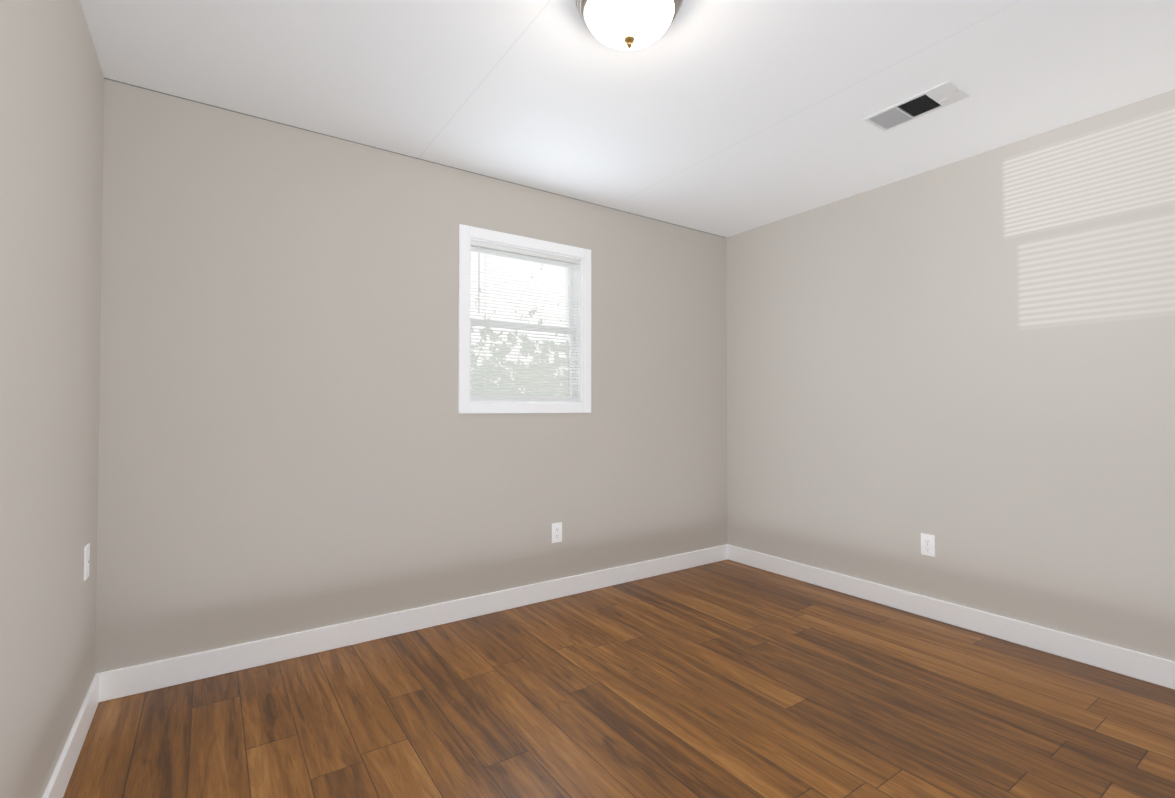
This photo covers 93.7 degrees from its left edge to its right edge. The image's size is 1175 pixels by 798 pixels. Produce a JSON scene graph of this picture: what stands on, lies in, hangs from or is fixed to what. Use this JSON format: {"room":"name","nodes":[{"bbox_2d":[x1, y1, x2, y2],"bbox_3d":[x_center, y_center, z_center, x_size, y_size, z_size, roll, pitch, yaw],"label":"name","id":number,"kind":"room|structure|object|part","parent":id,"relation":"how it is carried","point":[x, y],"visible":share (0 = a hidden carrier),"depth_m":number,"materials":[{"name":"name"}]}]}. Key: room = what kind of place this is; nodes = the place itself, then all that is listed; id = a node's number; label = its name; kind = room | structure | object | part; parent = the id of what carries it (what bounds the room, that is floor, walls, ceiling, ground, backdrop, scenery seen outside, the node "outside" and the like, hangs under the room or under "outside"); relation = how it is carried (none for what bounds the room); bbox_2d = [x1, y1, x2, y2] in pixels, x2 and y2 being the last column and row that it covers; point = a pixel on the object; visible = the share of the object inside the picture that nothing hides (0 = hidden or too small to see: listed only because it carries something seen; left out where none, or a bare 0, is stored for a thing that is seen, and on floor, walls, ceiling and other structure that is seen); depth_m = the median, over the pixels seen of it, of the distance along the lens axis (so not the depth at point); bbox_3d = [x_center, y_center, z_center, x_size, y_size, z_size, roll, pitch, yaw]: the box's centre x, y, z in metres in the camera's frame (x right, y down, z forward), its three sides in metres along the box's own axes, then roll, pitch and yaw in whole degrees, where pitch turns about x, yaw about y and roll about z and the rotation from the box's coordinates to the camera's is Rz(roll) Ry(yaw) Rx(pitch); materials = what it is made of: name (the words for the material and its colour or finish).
{"room":"empty bedroom","nodes":[
{"label":"empty bedroom","id":0,"kind":"room"},
{"bbox_2d":[0,0,103,797],"bbox_3d":[-0.977,-0.070,0.701,0.120,2.400,3.350,1,-1,-34],"label":"wall","id":1,"kind":"structure","parent":0,"point":[51,122],"depth_m":1.44,"materials":[{"name":"paint"}]},
{"bbox_2d":[42,674,98,797],"bbox_3d":[-0.917,1.075,0.714,0.014,0.110,3.336,1,-1,-34],"label":"baseboard","id":2,"kind":"structure","parent":1,"relation":"attached to","point":[56,787],"depth_m":1.71,"materials":[{"name":"white wood"}]},
{"bbox_2d":[84,543,89,580],"bbox_3d":[-1.738,0.566,1.914,0.008,0.115,0.070,1,-1,-34],"label":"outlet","id":3,"kind":"object","parent":1,"relation":"attached to","point":[86,559],"visible":1,"depth_m":1.90,"materials":[{"name":"white plastic"}]},
{"bbox_2d":[95,78,726,673],"bbox_3d":[-0.450,-0.028,3.164,3.774,2.400,0.122,1,-1,-34],"label":"wall","id":4,"kind":"structure","parent":0,"point":[291,440],"depth_m":2.60,"materials":[{"name":"paint"}]},
{"bbox_2d":[95,544,727,701],"bbox_3d":[-0.413,1.116,3.090,3.534,0.110,0.014,1,-1,-34],"label":"baseboard","id":5,"kind":"structure","parent":4,"relation":"attached to","point":[132,680],"depth_m":2.63,"materials":[{"name":"white wood"}]},
{"bbox_2d":[458,224,590,413],"bbox_3d":[-0.366,-0.422,3.220,0.854,1.010,0.136,1,-1,-34],"label":"window","id":6,"kind":"structure","parent":4,"relation":"in","point":[466,405],"depth_m":3.20,"materials":[{"name":"white plastic"}]},
{"bbox_3d":[-0.379,-0.422,3.239,0.718,0.874,0.058,1,-1,-34],"label":"window sashes","id":7,"kind":"part","parent":6,"relation":"part of","materials":[{"name":"white plastic"}]},
{"bbox_2d":[470,240,579,398],"bbox_3d":[-0.344,-0.431,3.188,0.710,0.856,0.036,1,-1,-34],"label":"window blinds","id":8,"kind":"object","parent":6,"relation":"attached to","point":[576,262],"visible":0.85,"depth_m":3.17,"materials":[{"name":"white plastic"}]},
{"bbox_2d":[552,522,561,542],"bbox_3d":[-0.180,0.791,3.259,0.070,0.115,0.008,1,-1,-34],"label":"outlet","id":9,"kind":"object","parent":4,"relation":"attached to","point":[556,532],"visible":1,"depth_m":3.26,"materials":[{"name":"white plastic"}]},
{"bbox_2d":[63,559,1174,797],"bbox_3d":[0.530,1.197,1.713,3.774,0.100,3.590,1,-1,-34],"label":"floor","id":10,"kind":"structure","parent":0,"point":[727,679],"depth_m":2.02,"materials":[{"name":"brown wood"}]},
{"bbox_2d":[80,0,1174,236],"bbox_3d":[0.530,-1.302,1.755,3.774,0.100,3.590,1,-1,-34],"label":"ceiling","id":11,"kind":"structure","parent":0,"point":[724,118],"depth_m":2.15,"materials":[{"name":"paint"}]},
{"bbox_2d":[576,0,682,49],"bbox_3d":[0.130,-1.171,1.714,0.334,0.164,0.334,1,-1,-34],"label":"flush-mount light fixture","id":12,"kind":"object","parent":11,"relation":"attached to","point":[626,24],"visible":1,"depth_m":1.68,"materials":[{"name":"white glass"}]},
{"bbox_2d":[863,81,968,130],"bbox_3d":[1.391,-1.235,2.344,0.184,0.014,0.344,1,-1,-34],"label":"ceiling vent","id":13,"kind":"object","parent":11,"relation":"in","point":[940,96],"visible":1,"depth_m":2.33,"materials":[{"name":"white metal"}]},
{"bbox_2d":[726,89,1174,660],"bbox_3d":[2.037,-0.035,2.767,0.120,2.400,3.350,1,-1,-34],"label":"wall","id":14,"kind":"structure","parent":0,"point":[970,363],"depth_m":2.75,"materials":[{"name":"paint"}]},
{"bbox_2d":[921,533,934,556],"bbox_3d":[1.823,0.782,2.952,0.008,0.115,0.070,1,-1,-34],"label":"outlet","id":15,"kind":"object","parent":14,"relation":"attached to","point":[927,544],"visible":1,"depth_m":2.95,"materials":[{"name":"white plastic"}]},
{"bbox_2d":[728,545,1174,689],"bbox_3d":[1.986,1.109,2.704,0.014,0.110,3.336,1,-1,-34],"label":"baseboard","id":16,"kind":"structure","parent":14,"relation":"attached to","point":[1140,666],"depth_m":2.72,"materials":[{"name":"white wood"}]},
{"label":"outside","id":17,"kind":"structure","parent":0,"visible":0},
{"bbox_2d":[470,252,569,395],"bbox_3d":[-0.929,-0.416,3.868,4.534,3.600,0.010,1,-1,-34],"label":"window glass","id":18,"kind":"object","parent":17,"point":[535,269],"depth_m":4.15,"materials":[{"name":"clear glass"}]}
]}

